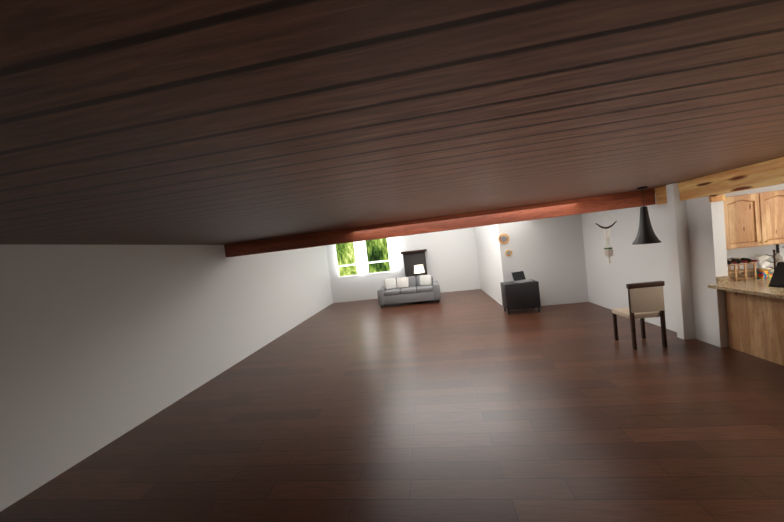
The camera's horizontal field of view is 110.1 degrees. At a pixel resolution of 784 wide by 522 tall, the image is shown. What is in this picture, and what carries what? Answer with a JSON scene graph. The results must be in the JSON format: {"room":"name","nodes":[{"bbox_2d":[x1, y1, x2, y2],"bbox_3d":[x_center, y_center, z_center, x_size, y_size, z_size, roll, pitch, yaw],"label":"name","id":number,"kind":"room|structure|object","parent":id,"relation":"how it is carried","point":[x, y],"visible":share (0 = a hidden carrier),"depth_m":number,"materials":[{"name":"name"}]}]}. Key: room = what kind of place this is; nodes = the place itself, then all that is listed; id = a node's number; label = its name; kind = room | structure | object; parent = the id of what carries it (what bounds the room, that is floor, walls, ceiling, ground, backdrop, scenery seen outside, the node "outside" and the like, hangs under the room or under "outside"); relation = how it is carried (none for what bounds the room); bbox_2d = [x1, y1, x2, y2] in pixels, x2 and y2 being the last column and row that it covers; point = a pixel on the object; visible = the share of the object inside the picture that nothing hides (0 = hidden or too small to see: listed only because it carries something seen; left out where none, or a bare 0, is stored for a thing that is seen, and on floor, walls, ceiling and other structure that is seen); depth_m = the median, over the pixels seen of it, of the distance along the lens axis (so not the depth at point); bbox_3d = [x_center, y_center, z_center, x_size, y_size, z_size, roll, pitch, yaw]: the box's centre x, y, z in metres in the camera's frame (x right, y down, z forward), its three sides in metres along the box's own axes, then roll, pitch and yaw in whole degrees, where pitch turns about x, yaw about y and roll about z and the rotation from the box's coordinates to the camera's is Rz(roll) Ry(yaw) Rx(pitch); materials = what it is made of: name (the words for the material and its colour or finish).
{"room":"living room","nodes":[
{"label":"living room","id":0,"kind":"room"},
{"bbox_2d":[0,244,332,511],"bbox_3d":[-3.382,0.232,5.779,0.100,3.700,11.400,-6,2,7],"label":"wall","id":1,"kind":"structure","parent":0,"point":[101,346],"depth_m":3.50,"materials":[{"name":"white paint"}]},
{"bbox_2d":[0,289,783,521],"bbox_3d":[2.467,1.459,5.141,11.320,0.050,11.400,-6,2,7],"label":"floor","id":2,"kind":"structure","parent":0,"point":[477,405],"depth_m":2.83,"materials":[{"name":"brown wood"}]},
{"bbox_2d":[377,275,440,307],"bbox_3d":[0.596,1.007,9.555,2.100,0.903,0.950,-6,2,7],"label":"sofa","id":3,"kind":"object","parent":2,"relation":"on","point":[410,289],"visible":1,"depth_m":9.20,"materials":[{"name":"grey fabric"}]},
{"bbox_2d":[401,249,427,276],"bbox_3d":[0.946,0.475,10.659,0.990,1.780,0.445,-6,2,7],"label":"stone fireplace","id":4,"kind":"object","parent":2,"relation":"on","point":[412,259],"visible":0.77,"depth_m":10.48,"materials":[{"name":"grey stone"}]},
{"bbox_2d":[414,265,424,275],"bbox_3d":[1.058,0.763,10.216,0.460,1.221,0.400,-6,2,7],"label":"table lamp","id":5,"kind":"object","parent":2,"relation":"on","point":[419,269],"visible":0.38,"depth_m":10.05,"materials":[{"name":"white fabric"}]},
{"bbox_2d":[500,271,540,314],"bbox_3d":[3.186,0.773,6.854,0.780,0.993,0.454,-6,2,7],"label":"console","id":6,"kind":"object","parent":2,"relation":"on","point":[519,291],"visible":1,"depth_m":6.65,"materials":[{"name":"grey"}]},
{"bbox_2d":[611,281,666,349],"bbox_3d":[3.842,0.804,4.297,0.480,1.000,0.468,-6,2,7],"label":"dining chair","id":7,"kind":"object","parent":2,"relation":"on","point":[646,299],"visible":1,"depth_m":4.08,"materials":[{"name":"beige fabric"}]},
{"bbox_2d":[662,194,728,346],"bbox_3d":[4.646,0.133,4.210,0.175,2.150,0.830,-6,2,7],"label":"wall","id":8,"kind":"structure","parent":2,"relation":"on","point":[707,238],"depth_m":3.98,"materials":[{"name":"white paint"}]},
{"bbox_2d":[745,293,783,365],"bbox_3d":[5.010,0.772,3.382,0.630,0.868,0.397,-6,2,7],"label":"base cabinet","id":9,"kind":"object","parent":2,"relation":"on","point":[755,323],"depth_m":3.41,"materials":[{"name":"brown wood"}]},
{"bbox_2d":[708,269,783,298],"bbox_3d":[4.738,0.329,2.555,0.900,0.142,3.249,-6,2,7],"label":"countertop","id":10,"kind":"structure","parent":9,"relation":"on","point":[759,287],"depth_m":3.62,"materials":[{"name":"beige stone"}]},
{"bbox_2d":[727,257,757,280],"bbox_3d":[4.946,0.120,3.970,0.376,0.305,0.303,-6,2,7],"label":"wine rack","id":11,"kind":"object","parent":10,"relation":"on","point":[734,261],"visible":0.62,"depth_m":3.89,"materials":[{"name":"brown wood"}]},
{"bbox_2d":[753,265,771,278],"bbox_3d":[5.217,0.153,3.862,0.115,0.185,0.115,-6,2,7],"label":"tissue box","id":12,"kind":"object","parent":10,"relation":"on","point":[762,272],"visible":0.85,"depth_m":3.82,"materials":[{"name":"multicoloured cardboard"}]},
{"bbox_2d":[756,250,783,275],"bbox_3d":[5.446,0.026,3.917,0.325,0.379,0.183,-6,2,7],"label":"mug tree","id":13,"kind":"object","parent":10,"relation":"on","point":[777,257],"visible":0.65,"depth_m":3.91,"materials":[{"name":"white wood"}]},
{"bbox_2d":[768,262,783,287],"bbox_3d":[4.876,0.164,3.350,0.273,0.288,0.260,-7,3,-13],"label":"tablet stand","id":14,"kind":"object","parent":10,"relation":"on","point":[777,279],"visible":1,"depth_m":3.41,"materials":[{"name":"black"}]},
{"bbox_2d":[0,0,783,244],"bbox_3d":[0.159,-0.656,2.438,7.920,0.080,5.730,-6,2,7],"label":"ceiling","id":15,"kind":"structure","parent":0,"point":[173,122],"depth_m":0.96,"materials":[{"name":"brown wood"}]},
{"bbox_2d":[224,189,655,256],"bbox_3d":[0.511,-0.646,5.186,7.920,0.260,0.200,-6,2,7],"label":"cross beam","id":16,"kind":"structure","parent":15,"relation":"attached to","point":[633,199],"depth_m":5.02,"materials":[{"name":"brown wood"}]},
{"bbox_2d":[595,212,616,262],"bbox_3d":[3.775,-0.418,4.804,0.349,0.916,0.124,-6,2,7],"label":"hanging planter","id":17,"kind":"object","parent":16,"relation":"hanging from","point":[608,253],"visible":1,"depth_m":4.79,"materials":[{"name":"beige"}]},
{"bbox_2d":[632,186,660,244],"bbox_3d":[3.841,-0.695,4.174,0.340,0.855,0.340,-6,2,7],"label":"pendant lamp","id":18,"kind":"object","parent":15,"relation":"hanging from","point":[646,234],"visible":1,"depth_m":4.13,"materials":[{"name":"black metal"}]},
{"bbox_2d":[326,227,480,302],"bbox_3d":[1.385,-0.552,10.837,8.200,3.700,0.120,-6,2,7],"label":"wall","id":19,"kind":"structure","parent":0,"point":[451,260],"depth_m":10.79,"materials":[{"name":"white paint"}]},
{"bbox_2d":[334,242,358,277],"bbox_3d":[-1.876,-0.152,11.200,0.890,1.620,0.050,-6,2,7],"label":"window","id":20,"kind":"structure","parent":19,"relation":"in","point":[356,264],"depth_m":11.21,"materials":[{"name":"white"}]},
{"bbox_2d":[364,238,391,274],"bbox_3d":[-0.580,-0.298,11.034,1.000,1.620,0.050,-6,2,7],"label":"window","id":21,"kind":"structure","parent":19,"relation":"in","point":[389,260],"depth_m":11.04,"materials":[{"name":"white"}]},
{"bbox_2d":[474,224,509,305],"bbox_3d":[3.078,-0.666,8.864,0.120,3.700,3.370,-6,2,7],"label":"wall","id":22,"kind":"structure","parent":0,"point":[491,253],"depth_m":8.32,"materials":[{"name":"white paint"}]},
{"bbox_2d":[502,214,589,305],"bbox_3d":[3.889,-0.686,7.125,1.860,3.700,0.120,-6,2,7],"label":"wall","id":23,"kind":"structure","parent":0,"point":[562,260],"depth_m":7.08,"materials":[{"name":"white paint"}]},
{"bbox_2d":[498,234,511,255],"bbox_3d":[2.961,-0.419,7.175,0.310,0.605,0.034,-6,2,7],"label":"wall decor","id":24,"kind":"object","parent":23,"relation":"attached to","point":[503,238],"visible":0.96,"depth_m":7.16,"materials":[{"name":"brown wood"}]},
{"bbox_2d":[582,194,670,329],"bbox_3d":[4.767,-0.732,5.821,0.150,3.700,2.490,-6,2,7],"label":"wall","id":25,"kind":"structure","parent":0,"point":[606,282],"depth_m":5.68,"materials":[{"name":"white paint"}]},
{"bbox_2d":[666,183,783,339],"bbox_3d":[6.126,-0.171,4.059,3.470,2.420,0.120,-6,2,7],"label":"wall","id":26,"kind":"structure","parent":0,"point":[681,264],"depth_m":4.21,"materials":[{"name":"white paint"}]},
{"bbox_2d":[723,192,762,249],"bbox_3d":[4.856,-0.554,3.958,0.456,0.734,0.340,-6,2,7],"label":"upper cabinet","id":27,"kind":"object","parent":26,"relation":"attached to","point":[754,220],"depth_m":3.79,"materials":[{"name":"brown wood"}]},
{"bbox_2d":[763,190,783,245],"bbox_3d":[5.304,-0.604,3.901,0.454,0.734,0.340,-6,2,7],"label":"upper cabinet","id":28,"kind":"object","parent":26,"relation":"attached to","point":[773,201],"depth_m":3.74,"materials":[{"name":"brown wood"}]},
{"bbox_2d":[776,244,783,260],"bbox_3d":[5.983,-0.153,4.004,0.612,0.322,0.023,-6,2,7],"label":"frame","id":29,"kind":"object","parent":26,"relation":"attached to","point":[780,249],"visible":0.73,"depth_m":4.03,"materials":[{"name":"white paper"}]},
{"bbox_3d":[5.808,-1.290,1.460,3.195,0.100,5.220,-6,2,7],"label":"ceiling","id":30,"kind":"structure","parent":0,"visible":0},
{"bbox_2d":[654,157,783,204],"bbox_3d":[4.169,-0.937,1.835,0.210,0.290,5.530,-6,2,7],"label":"beam","id":31,"kind":"structure","parent":30,"relation":"attached to","point":[765,174],"depth_m":3.44,"materials":[{"name":"brown wood"}]},
{"label":"outside","id":32,"kind":"structure","parent":0,"visible":0},
{"bbox_2d":[335,238,389,275],"bbox_3d":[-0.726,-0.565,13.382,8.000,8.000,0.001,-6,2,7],"label":"trees","id":33,"kind":"object","parent":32,"point":[377,249],"visible":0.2,"depth_m":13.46,"materials":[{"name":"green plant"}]}
]}

